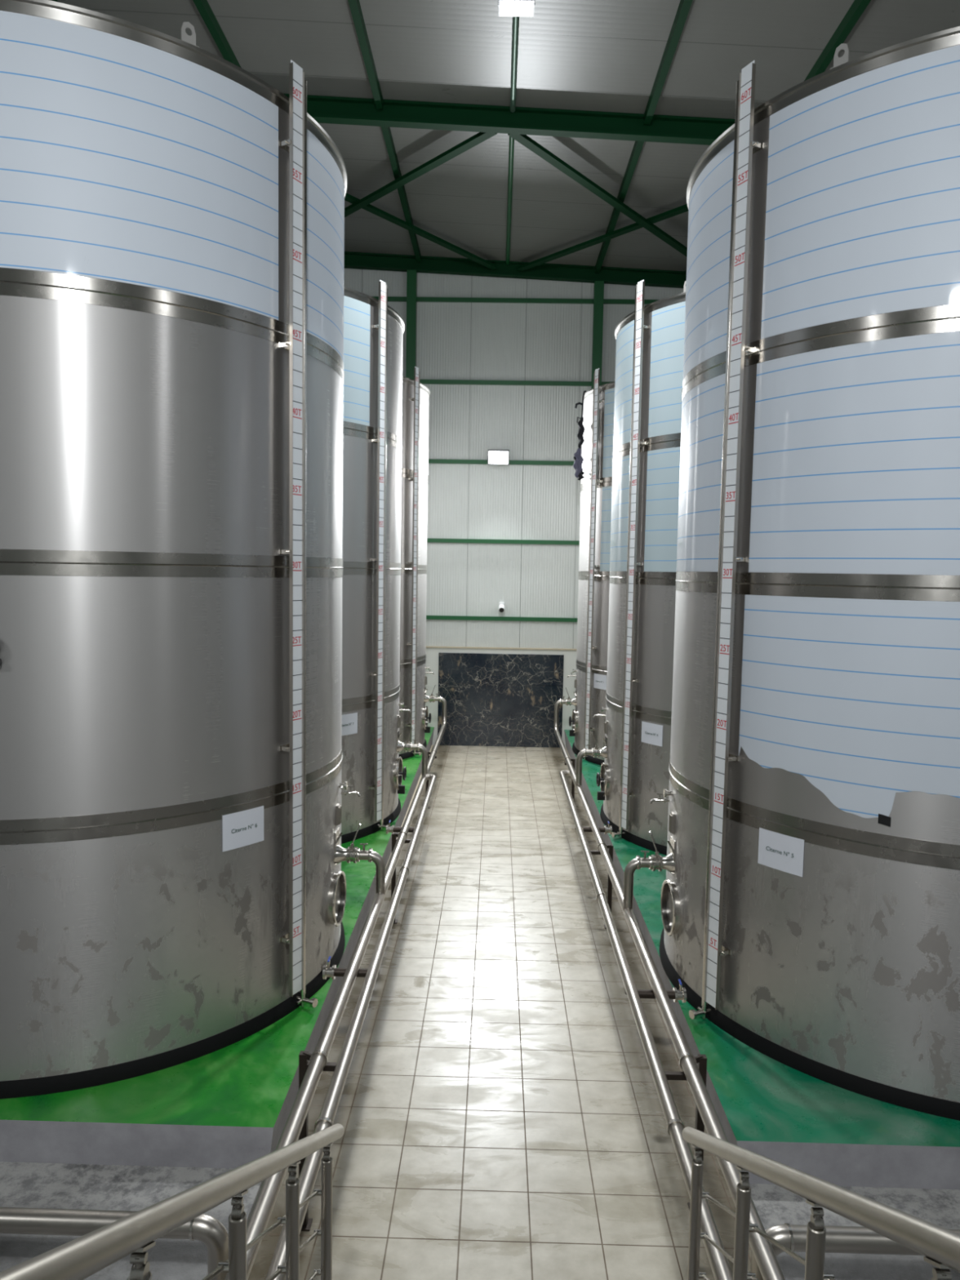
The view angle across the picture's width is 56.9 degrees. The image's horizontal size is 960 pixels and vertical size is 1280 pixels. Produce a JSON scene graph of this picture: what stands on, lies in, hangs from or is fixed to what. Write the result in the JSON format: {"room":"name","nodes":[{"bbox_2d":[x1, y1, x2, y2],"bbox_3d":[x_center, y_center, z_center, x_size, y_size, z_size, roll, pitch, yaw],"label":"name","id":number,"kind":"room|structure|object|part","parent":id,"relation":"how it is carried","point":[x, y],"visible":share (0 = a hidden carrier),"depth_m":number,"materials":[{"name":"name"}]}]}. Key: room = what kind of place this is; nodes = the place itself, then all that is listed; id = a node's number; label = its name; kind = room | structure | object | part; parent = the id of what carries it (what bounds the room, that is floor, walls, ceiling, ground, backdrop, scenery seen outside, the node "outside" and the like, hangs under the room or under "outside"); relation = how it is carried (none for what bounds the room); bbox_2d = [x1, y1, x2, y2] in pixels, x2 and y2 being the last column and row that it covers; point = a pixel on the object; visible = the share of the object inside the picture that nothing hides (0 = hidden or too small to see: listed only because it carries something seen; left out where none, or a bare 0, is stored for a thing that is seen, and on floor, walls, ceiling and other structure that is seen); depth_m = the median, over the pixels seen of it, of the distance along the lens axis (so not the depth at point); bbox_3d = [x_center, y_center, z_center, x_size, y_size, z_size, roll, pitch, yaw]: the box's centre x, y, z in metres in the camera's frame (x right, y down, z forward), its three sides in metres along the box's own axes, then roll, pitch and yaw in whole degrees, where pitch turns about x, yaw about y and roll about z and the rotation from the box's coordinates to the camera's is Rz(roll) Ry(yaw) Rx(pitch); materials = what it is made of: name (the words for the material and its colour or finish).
{"room":"processing plant","nodes":[
{"label":"processing plant","id":0,"kind":"room"},
{"bbox_2d":[0,1161,263,1279],"bbox_3d":[-4.217,3.184,2.213,6.005,0.310,5.350,1,5,1],"label":"floor","id":1,"kind":"structure","parent":0,"point":[22,1184],"depth_m":4.58,"materials":[{"name":"concrete"}]},
{"bbox_2d":[0,1207,228,1279],"bbox_3d":[-4.142,2.708,4.056,6.030,0.348,0.110,1,5,1],"label":"pipe","id":2,"kind":"object","parent":1,"relation":"on","point":[206,1228],"visible":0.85,"depth_m":3.96,"materials":[{"name":"grey metal"}]},
{"bbox_2d":[0,726,434,1168],"bbox_3d":[-4.022,2.373,11.020,6.045,0.550,12.340,1,5,1],"label":"floor","id":3,"kind":"structure","parent":0,"point":[230,1106],"depth_m":4.98,"materials":[{"name":"green paint"}]},
{"bbox_2d":[0,0,360,1098],"bbox_3d":[-2.883,-0.653,6.666,4.019,6.205,3.870,1,5,1],"label":"storage tank","id":4,"kind":"object","parent":3,"relation":"on","point":[172,220],"visible":0.99,"depth_m":5.14,"materials":[{"name":"metal"}]},
{"bbox_2d":[222,805,263,851],"bbox_3d":[-1.497,1.195,5.624,0.011,0.230,0.315,5,6,38],"label":"sign","id":5,"kind":"object","parent":4,"relation":"attached to","point":[244,828],"visible":1,"depth_m":5.61,"materials":[{"name":"white paper"}]},
{"bbox_3d":[-1.100,1.962,6.736,0.032,0.360,0.360,1,5,4],"label":"manhole door","id":6,"kind":"part","parent":4,"relation":"part of","materials":[{"name":"grey metal"}]},
{"bbox_2d":[338,781,347,790],"bbox_3d":[-1.061,1.124,6.810,0.074,0.070,0.126,1,5,1],"label":"socket","id":7,"kind":"object","parent":4,"relation":"attached to","point":[344,784],"depth_m":6.82,"materials":[{"name":"silver metal"}]},
{"bbox_2d":[333,823,360,865],"bbox_3d":[-1.015,1.562,6.764,0.206,0.326,0.170,1,5,1],"label":"outlet","id":8,"kind":"object","parent":4,"relation":"attached to","point":[340,854],"depth_m":6.72,"materials":[{"name":"silver metal"}]},
{"bbox_2d":[341,786,360,796],"bbox_3d":[-1.027,1.200,7.013,0.165,0.086,0.047,1,5,1],"label":"tap","id":9,"kind":"object","parent":4,"relation":"on","point":[345,792],"depth_m":7.01,"materials":[{"name":"silver metal"}]},
{"bbox_2d":[341,280,413,844],"bbox_3d":[-2.802,-0.979,10.813,4.019,6.205,3.870,1,5,1],"label":"storage tank","id":10,"kind":"object","parent":3,"relation":"on","point":[373,331],"visible":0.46,"depth_m":9.88,"materials":[{"name":"metal"}]},
{"bbox_2d":[342,712,357,735],"bbox_3d":[-1.462,0.928,9.722,0.011,0.230,0.315,5,6,40],"label":"sign","id":11,"kind":"object","parent":10,"relation":"attached to","point":[349,722],"visible":0.83,"depth_m":9.75,"materials":[{"name":"white paper"}]},
{"bbox_2d":[398,701,404,706],"bbox_3d":[-0.980,0.799,10.958,0.074,0.070,0.126,1,5,1],"label":"socket","id":12,"kind":"object","parent":10,"relation":"attached to","point":[399,704],"depth_m":10.97,"materials":[{"name":"silver metal"}]},
{"bbox_2d":[396,727,413,752],"bbox_3d":[-0.933,1.237,10.911,0.206,0.326,0.170,1,5,1],"label":"outlet","id":13,"kind":"object","parent":10,"relation":"attached to","point":[401,746],"depth_m":10.87,"materials":[{"name":"silver metal"}]},
{"bbox_2d":[399,706,411,712],"bbox_3d":[-0.946,0.875,11.160,0.165,0.086,0.047,1,5,1],"label":"tap","id":14,"kind":"object","parent":10,"relation":"on","point":[402,709],"depth_m":11.16,"materials":[{"name":"silver metal"}]},
{"bbox_2d":[405,269,417,379],"bbox_3d":[-1.329,-2.387,16.663,0.170,8.844,0.120,1,5,1],"label":"wall column","id":15,"kind":"structure","parent":3,"relation":"on","point":[411,346],"depth_m":16.33,"materials":[{"name":"green metal"}]},
{"bbox_2d":[398,366,435,759],"bbox_3d":[-2.721,-1.299,14.900,4.019,6.205,3.870,1,5,1],"label":"storage tank","id":16,"kind":"object","parent":3,"relation":"on","point":[415,395],"visible":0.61,"depth_m":14.09,"materials":[{"name":"metal"}]},
{"bbox_2d":[424,684,435,702],"bbox_3d":[-0.853,0.916,14.998,0.206,0.326,0.170,1,5,1],"label":"outlet","id":17,"kind":"object","parent":16,"relation":"attached to","point":[427,698],"depth_m":14.95,"materials":[{"name":"silver metal"}]},
{"bbox_2d":[248,745,751,1279],"bbox_3d":[0.190,2.835,8.290,2.573,0.200,17.690,1,5,1],"label":"floor","id":18,"kind":"structure","parent":0,"point":[500,1111],"depth_m":5.88,"materials":[{"name":"tile"}]},
{"bbox_2d":[298,1050,337,1231],"bbox_3d":[-0.814,2.549,4.520,0.253,0.928,0.080,1,5,1],"label":"stand","id":19,"kind":"object","parent":18,"relation":"on","point":[304,1055],"visible":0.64,"depth_m":4.49,"materials":[{"name":"grey metal"}]},
{"bbox_2d":[224,693,446,1279],"bbox_3d":[-0.803,1.721,8.233,0.230,0.568,13.714,1,5,1],"label":"pipe","id":20,"kind":"object","parent":19,"relation":"on","point":[259,1218],"visible":1,"depth_m":4.81,"materials":[{"name":"grey metal"}]},
{"bbox_2d":[265,773,436,1279],"bbox_3d":[-0.785,2.010,6.084,0.364,0.196,9.384,1,5,1],"label":"pipe","id":21,"kind":"object","parent":19,"relation":"on","point":[308,1174],"visible":0.9,"depth_m":4.71,"materials":[{"name":"grey metal"}]},
{"bbox_2d":[391,832,410,923],"bbox_3d":[-0.737,2.270,8.459,0.253,0.867,0.080,1,5,1],"label":"stand","id":22,"kind":"object","parent":18,"relation":"on","point":[394,835],"visible":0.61,"depth_m":8.44,"materials":[{"name":"grey metal"}]},
{"bbox_2d":[385,744,433,868],"bbox_3d":[-1.036,2.523,10.622,0.025,0.014,12.840,1,5,1],"label":"trim","id":23,"kind":"structure","parent":18,"relation":"attached to","point":[420,776],"depth_m":13.26,"materials":[{"name":"grey metal"}]},
{"bbox_2d":[426,751,436,808],"bbox_3d":[-0.701,1.981,12.549,0.165,0.804,0.080,1,5,1],"label":"stand","id":24,"kind":"object","parent":18,"relation":"on","point":[428,753],"visible":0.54,"depth_m":12.53,"materials":[{"name":"grey metal"}]},
{"bbox_2d":[564,758,575,811],"bbox_3d":[1.270,2.045,12.516,0.165,0.748,0.080,1,5,1],"label":"stand","id":25,"kind":"object","parent":18,"relation":"on","point":[573,760],"visible":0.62,"depth_m":12.49,"materials":[{"name":"grey metal"}]},
{"bbox_2d":[590,844,613,928],"bbox_3d":[1.133,2.337,8.428,0.280,0.803,0.080,1,5,1],"label":"stand","id":26,"kind":"object","parent":18,"relation":"on","point":[610,846],"visible":0.61,"depth_m":8.40,"materials":[{"name":"grey metal"}]},
{"bbox_2d":[559,770,733,1279],"bbox_3d":[1.111,2.131,6.458,0.391,0.169,10.184,1,5,1],"label":"pipe","id":27,"kind":"object","parent":26,"relation":"on","point":[720,1266],"visible":0.97,"depth_m":4.81,"materials":[{"name":"grey metal"}]},
{"bbox_2d":[554,696,785,1279],"bbox_3d":[1.219,1.784,8.179,0.218,0.618,13.674,1,5,1],"label":"pipe","id":28,"kind":"object","parent":26,"relation":"on","point":[767,1263],"visible":1,"depth_m":5.07,"materials":[{"name":"grey metal"}]},
{"bbox_2d":[664,1053,706,1210],"bbox_3d":[1.061,2.604,4.688,0.280,0.854,0.080,1,5,1],"label":"stand","id":29,"kind":"object","parent":18,"relation":"on","point":[701,1060],"visible":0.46,"depth_m":4.65,"materials":[{"name":"grey metal"}]},
{"bbox_3d":[0.075,2.328,1.515,1.490,1.870,4.240,1,5,1],"label":"staircase","id":30,"kind":"structure","parent":18,"relation":"on","visible":0},
{"bbox_2d":[0,1123,344,1279],"bbox_3d":[-0.583,1.615,1.633,0.085,2.571,3.581,1,5,1],"label":"stair railing","id":31,"kind":"object","parent":30,"relation":"on","point":[80,1258],"visible":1,"depth_m":1.92,"materials":[{"name":"grey metal"}]},
{"bbox_3d":[-0.580,1.480,1.522,0.080,0.818,0.080,1,5,1],"label":"post","id":32,"kind":"part","parent":31,"relation":"part of","materials":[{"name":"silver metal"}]},
{"bbox_3d":[-0.574,1.764,2.106,0.080,0.840,0.080,1,5,1],"label":"post","id":33,"kind":"part","parent":31,"relation":"part of","materials":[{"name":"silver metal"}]},
{"bbox_3d":[-0.605,1.478,2.090,0.012,1.270,2.218,1,5,1],"label":"rod","id":34,"kind":"part","parent":31,"relation":"part of","materials":[{"name":"silver metal"}]},
{"bbox_3d":[-0.608,1.632,2.102,0.012,1.270,2.218,1,5,1],"label":"rod","id":35,"kind":"part","parent":31,"relation":"part of","materials":[{"name":"silver metal"}]},
{"bbox_3d":[-0.569,2.049,2.690,0.080,0.861,0.080,1,5,1],"label":"post","id":36,"kind":"part","parent":31,"relation":"part of","materials":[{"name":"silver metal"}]},
{"bbox_3d":[-0.611,1.787,2.115,0.012,1.270,2.218,1,5,1],"label":"rod","id":37,"kind":"part","parent":31,"relation":"part of","materials":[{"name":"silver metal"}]},
{"bbox_3d":[-0.564,2.329,3.254,0.080,0.893,0.080,1,5,1],"label":"post","id":38,"kind":"part","parent":31,"relation":"part of","materials":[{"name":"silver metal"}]},
{"bbox_2d":[681,1126,959,1279],"bbox_3d":[0.766,1.643,1.584,0.085,2.568,3.531,1,5,1],"label":"stair railing","id":39,"kind":"object","parent":30,"relation":"on","point":[940,1246],"visible":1,"depth_m":2.05,"materials":[{"name":"silver metal"}]},
{"bbox_3d":[0.781,2.343,3.248,0.080,0.912,0.080,1,5,1],"label":"post","id":40,"kind":"part","parent":39,"relation":"part of","materials":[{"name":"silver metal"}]},
{"bbox_3d":[0.806,1.801,2.098,0.012,1.255,2.238,1,5,1],"label":"rod","id":41,"kind":"part","parent":39,"relation":"part of","materials":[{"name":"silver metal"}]},
{"bbox_3d":[0.809,1.646,2.086,0.012,1.255,2.238,1,5,1],"label":"rod","id":42,"kind":"part","parent":39,"relation":"part of","materials":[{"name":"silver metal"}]},
{"bbox_3d":[0.776,2.062,2.665,0.080,0.884,0.080,1,5,1],"label":"post","id":43,"kind":"part","parent":39,"relation":"part of","materials":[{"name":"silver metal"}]},
{"bbox_3d":[0.812,1.492,2.074,0.012,1.255,2.238,1,5,1],"label":"rod","id":44,"kind":"part","parent":39,"relation":"part of","materials":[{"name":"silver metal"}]},
{"bbox_3d":[0.770,1.781,2.081,0.080,0.856,0.080,1,5,1],"label":"post","id":45,"kind":"part","parent":39,"relation":"part of","materials":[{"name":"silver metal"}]},
{"bbox_2d":[57,0,959,271],"bbox_3d":[0.353,-6.311,7.569,15.000,0.825,18.090,1,5,1],"label":"ceiling","id":46,"kind":"structure","parent":0,"point":[601,55],"depth_m":10.11,"materials":[{"name":"grey metal"}]},
{"bbox_2d":[192,0,240,67],"bbox_3d":[-2.865,-6.440,8.174,0.080,0.120,5.370,1,5,1],"label":"purlin","id":47,"kind":"object","parent":46,"relation":"attached to","point":[203,6],"visible":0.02,"depth_m":9.46,"materials":[{"name":"green metal"}]},
{"bbox_2d":[347,0,382,109],"bbox_3d":[-1.276,-6.336,8.151,0.080,0.120,5.370,1,5,1],"label":"purlin","id":48,"kind":"object","parent":46,"relation":"attached to","point":[354,5],"visible":1,"depth_m":9.65,"materials":[{"name":"green metal"}]},
{"bbox_2d":[381,126,421,262],"bbox_3d":[-1.170,-6.764,13.603,0.080,0.120,5.250,1,5,1],"label":"purlin","id":49,"kind":"object","parent":46,"relation":"attached to","point":[386,131],"visible":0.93,"depth_m":13.12,"materials":[{"name":"green metal"}]},
{"bbox_2d":[284,93,734,145],"bbox_3d":[0.415,-6.383,10.888,14.592,0.935,0.150,1,5,1],"label":"roof beam","id":50,"kind":"structure","parent":46,"relation":"attached to","point":[324,109],"depth_m":10.87,"materials":[{"name":"green metal"}]},
{"bbox_2d":[344,132,497,217],"bbox_3d":[-1.881,-6.675,13.624,0.125,0.247,6.662,-3,6,-38],"label":"brace","id":51,"kind":"object","parent":50,"relation":"attached to","point":[480,137],"visible":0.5,"depth_m":12.23,"materials":[{"name":"green metal"}]},
{"bbox_2d":[507,133,687,257],"bbox_3d":[2.504,-6.389,13.561,0.125,0.244,6.612,5,6,39],"label":"brace","id":52,"kind":"object","parent":50,"relation":"attached to","point":[524,140],"visible":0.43,"depth_m":12.47,"materials":[{"name":"green metal"}]},
{"bbox_2d":[506,136,514,265],"bbox_3d":[0.454,-6.682,13.578,0.068,0.068,5.250,1,5,1],"label":"tie","id":53,"kind":"object","parent":46,"relation":"attached to","point":[511,148],"visible":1,"depth_m":13.20,"materials":[{"name":"green paint"}]},
{"bbox_2d":[510,16,519,112],"bbox_3d":[0.347,-6.254,8.126,0.068,0.068,5.370,1,5,1],"label":"tie","id":54,"kind":"object","parent":46,"relation":"attached to","point":[515,28],"visible":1,"depth_m":9.75,"materials":[{"name":"green metal"}]},
{"bbox_2d":[344,251,686,288],"bbox_3d":[0.520,-6.806,16.281,14.592,0.935,0.150,1,5,1],"label":"roof beam","id":55,"kind":"structure","parent":46,"relation":"attached to","point":[360,260],"depth_m":16.26,"materials":[{"name":"green metal"}]},
{"bbox_2d":[344,192,497,269],"bbox_3d":[-1.880,-6.725,13.620,0.125,0.247,6.662,5,6,40],"label":"brace","id":56,"kind":"object","parent":55,"relation":"attached to","point":[348,197],"visible":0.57,"depth_m":14.68,"materials":[{"name":"green metal"}]},
{"bbox_2d":[516,204,688,271],"bbox_3d":[2.665,-6.429,13.554,0.125,0.238,6.538,-2,6,-37],"label":"brace","id":57,"kind":"object","parent":55,"relation":"attached to","point":[683,208],"visible":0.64,"depth_m":14.41,"materials":[{"name":"green metal"}]},
{"bbox_2d":[497,0,534,17],"bbox_3d":[0.354,-6.178,8.586,0.356,0.140,0.283,1,5,1],"label":"floodlight","id":58,"kind":"object","parent":46,"relation":"hanging from","point":[522,8],"visible":1,"depth_m":8.58,"materials":[{"name":"grey"}]},
{"bbox_2d":[595,141,644,273],"bbox_3d":[2.087,-6.551,13.556,0.080,0.120,5.250,1,5,1],"label":"purlin","id":59,"kind":"object","parent":46,"relation":"attached to","point":[637,146],"visible":0.86,"depth_m":12.79,"materials":[{"name":"green metal"}]},
{"bbox_2d":[643,0,693,124],"bbox_3d":[1.980,-6.124,8.104,0.080,0.120,5.370,1,5,1],"label":"purlin","id":60,"kind":"object","parent":46,"relation":"attached to","point":[684,6],"visible":1,"depth_m":9.42,"materials":[{"name":"green metal"}]},
{"bbox_2d":[804,0,871,80],"bbox_3d":[3.608,-6.017,8.080,0.080,0.120,5.370,1,5,1],"label":"purlin","id":61,"kind":"object","parent":46,"relation":"attached to","point":[857,8],"visible":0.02,"depth_m":8.87,"materials":[{"name":"green metal"}]},
{"bbox_2d":[343,268,683,746],"bbox_3d":[0.454,-2.648,16.811,15.000,9.800,0.235,1,5,1],"label":"wall","id":62,"kind":"structure","parent":0,"point":[455,340],"depth_m":16.65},
{"bbox_2d":[487,448,509,465],"bbox_3d":[0.342,-3.402,16.508,0.416,0.272,0.234,1,5,1],"label":"floodlight","id":63,"kind":"object","parent":62,"relation":"attached to","point":[495,456],"visible":1,"depth_m":16.45,"materials":[{"name":"grey"}]},
{"bbox_3d":[0.341,-3.385,16.455,0.361,0.216,0.117,1,5,1],"label":"led panel","id":64,"kind":"part","parent":63,"relation":"part of","materials":[{"name":"white plastic"}]},
{"bbox_2d":[437,652,564,747],"bbox_3d":[0.390,1.155,16.980,2.385,1.789,0.021,1,5,1],"label":"marble panel","id":65,"kind":"object","parent":62,"relation":"attached to","point":[492,700],"visible":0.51,"depth_m":16.97,"materials":[{"name":"black stone"}]},
{"bbox_2d":[427,458,574,465],"bbox_3d":[0.463,-3.337,16.644,14.580,0.075,0.055,1,5,1],"label":"girt","id":66,"kind":"object","parent":62,"relation":"attached to","point":[430,460],"visible":0.14,"depth_m":16.62,"materials":[{"name":"green paint"}]},
{"bbox_2d":[426,615,577,622],"bbox_3d":[0.414,-0.406,16.875,14.580,0.075,0.055,1,5,1],"label":"girt","id":67,"kind":"object","parent":62,"relation":"attached to","point":[428,617],"visible":0.29,"depth_m":16.85,"materials":[{"name":"green paint"}]},
{"bbox_2d":[426,645,577,650],"bbox_3d":[0.404,0.155,16.914,14.600,0.025,0.070,1,5,1],"label":"trim","id":68,"kind":"structure","parent":62,"relation":"on","point":[426,646],"depth_m":16.88,"materials":[{"name":"metal"}]},
{"bbox_2d":[498,602,504,616],"bbox_3d":[0.409,-0.579,16.780,0.116,0.260,0.223,1,5,1],"label":"security camera","id":69,"kind":"object","parent":62,"relation":"attached to","point":[501,605],"visible":1,"depth_m":16.71,"materials":[{"name":"white plastic"}]},
{"bbox_2d":[426,537,579,544],"bbox_3d":[0.438,-1.861,16.760,14.580,0.075,0.055,1,5,1],"label":"girt","id":70,"kind":"object","parent":62,"relation":"attached to","point":[428,540],"visible":0.29,"depth_m":16.73,"materials":[{"name":"green paint"}]},
{"bbox_2d":[371,296,659,304],"bbox_3d":[0.513,-6.287,16.412,14.580,0.075,0.055,1,5,1],"label":"girt","id":71,"kind":"object","parent":62,"relation":"attached to","point":[390,299],"visible":0.29,"depth_m":16.39,"materials":[{"name":"green paint"}]},
{"bbox_2d":[419,379,611,386],"bbox_3d":[0.488,-4.797,16.529,14.580,0.075,0.055,1,5,1],"label":"girt","id":72,"kind":"object","parent":62,"relation":"attached to","point":[422,381],"visible":0.29,"depth_m":16.50,"materials":[{"name":"green paint"}]},
{"bbox_2d":[564,729,959,1189],"bbox_3d":[4.521,2.530,10.865,6.062,0.550,12.340,1,5,1],"label":"floor","id":73,"kind":"structure","parent":0,"point":[766,1107],"depth_m":4.98,"materials":[{"name":"teal paint"}]},
{"bbox_2d":[565,368,614,765],"bbox_3d":[3.481,-1.155,14.750,4.019,6.150,3.870,1,5,1],"label":"storage tank","id":74,"kind":"object","parent":73,"relation":"on","point":[596,486],"visible":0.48,"depth_m":13.96,"materials":[{"name":"metal"}]},
{"bbox_2d":[565,688,577,706],"bbox_3d":[1.538,0.963,14.914,0.206,0.326,0.170,1,5,1],"label":"outlet","id":75,"kind":"object","parent":74,"relation":"attached to","point":[570,701],"depth_m":14.87,"materials":[{"name":"silver metal"}]},
{"bbox_2d":[573,391,586,480],"bbox_3d":[1.602,-3.284,14.222,0.190,1.434,0.143,1,5,1],"label":"bundle","id":76,"kind":"object","parent":74,"relation":"hanging from","point":[579,460],"visible":1,"depth_m":14.20,"materials":[{"name":"black"}]},
{"bbox_2d":[593,673,606,689],"bbox_3d":[1.883,0.654,13.925,0.011,0.230,0.315,-2,5,-30],"label":"sign","id":77,"kind":"object","parent":74,"relation":"attached to","point":[600,680],"visible":1,"depth_m":13.91,"materials":[{"name":"white paper"}]},
{"bbox_2d":[591,280,604,389],"bbox_3d":[2.113,-2.243,16.607,0.170,8.682,0.120,1,5,1],"label":"wall column","id":78,"kind":"structure","parent":73,"relation":"on","point":[598,294],"depth_m":16.28,"materials":[{"name":"green metal"}]},
{"bbox_2d":[591,280,686,855],"bbox_3d":[3.399,-0.830,10.603,4.019,6.150,3.870,1,5,1],"label":"storage tank","id":79,"kind":"object","parent":73,"relation":"on","point":[650,349],"visible":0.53,"depth_m":9.69,"materials":[{"name":"metal"}]},
{"bbox_2d":[593,711,605,717],"bbox_3d":[1.491,0.928,11.016,0.165,0.086,0.047,1,5,1],"label":"tap","id":80,"kind":"object","parent":79,"relation":"on","point":[599,714],"depth_m":11.01,"materials":[{"name":"silver metal"}]},
{"bbox_2d":[591,732,608,759],"bbox_3d":[1.457,1.288,10.768,0.206,0.326,0.170,1,5,1],"label":"outlet","id":81,"kind":"object","parent":79,"relation":"attached to","point":[597,752],"depth_m":10.72,"materials":[{"name":"silver metal"}]},
{"bbox_3d":[1.526,1.691,10.738,0.032,0.360,0.360,1,5,-2],"label":"manhole door","id":82,"kind":"part","parent":79,"relation":"part of","materials":[{"name":"grey metal"}]},
{"bbox_2d":[641,720,662,746],"bbox_3d":[1.873,1.024,9.670,0.011,0.230,0.315,-2,5,-34],"label":"sign","id":83,"kind":"object","parent":79,"relation":"attached to","point":[652,734],"visible":1,"depth_m":9.66,"materials":[{"name":"white paper"}]},
{"bbox_2d":[648,26,959,1120],"bbox_3d":[3.320,-0.510,6.529,4.019,6.150,3.870,1,5,1],"label":"storage tank","id":84,"kind":"object","parent":73,"relation":"on","point":[815,700],"visible":1,"depth_m":5.21,"materials":[{"name":"metal"}]},
{"bbox_2d":[648,793,669,804],"bbox_3d":[1.411,1.247,6.942,0.165,0.086,0.047,1,5,1],"label":"tap","id":85,"kind":"object","parent":84,"relation":"on","point":[659,799],"depth_m":6.94,"materials":[{"name":"silver metal"}]},
{"bbox_2d":[648,831,675,874],"bbox_3d":[1.377,1.608,6.694,0.206,0.326,0.170,1,5,1],"label":"outlet","id":86,"kind":"object","parent":84,"relation":"attached to","point":[668,863],"depth_m":6.65,"materials":[{"name":"silver metal"}]},
{"bbox_2d":[663,788,672,797],"bbox_3d":[1.442,1.168,6.793,0.074,0.070,0.124,1,5,1],"label":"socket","id":87,"kind":"object","parent":84,"relation":"attached to","point":[666,793],"depth_m":6.75,"materials":[{"name":"silver metal"}]},
{"bbox_3d":[1.446,2.011,6.664,0.032,0.360,0.360,1,5,-2],"label":"manhole door","id":88,"kind":"part","parent":84,"relation":"part of","materials":[{"name":"grey metal"}]},
{"bbox_2d":[757,827,804,876],"bbox_3d":[1.862,1.315,5.500,0.011,0.230,0.315,-3,6,-38],"label":"sign","id":89,"kind":"object","parent":84,"relation":"attached to","point":[782,852],"visible":1,"depth_m":5.49,"materials":[{"name":"white paper"}]},
{"bbox_2d":[749,1183,959,1279],"bbox_3d":[4.367,3.341,2.058,6.022,0.310,5.350,1,5,1],"label":"floor","id":90,"kind":"structure","parent":0,"point":[775,1205],"depth_m":4.52,"materials":[{"name":"concrete"}]},
{"bbox_2d":[750,1222,959,1279],"bbox_3d":[4.305,2.848,3.901,6.190,0.378,0.110,1,5,1],"label":"pipe","id":91,"kind":"object","parent":90,"relation":"on","point":[838,1239],"visible":0.6,"depth_m":3.90,"materials":[{"name":"grey metal"}]}
]}

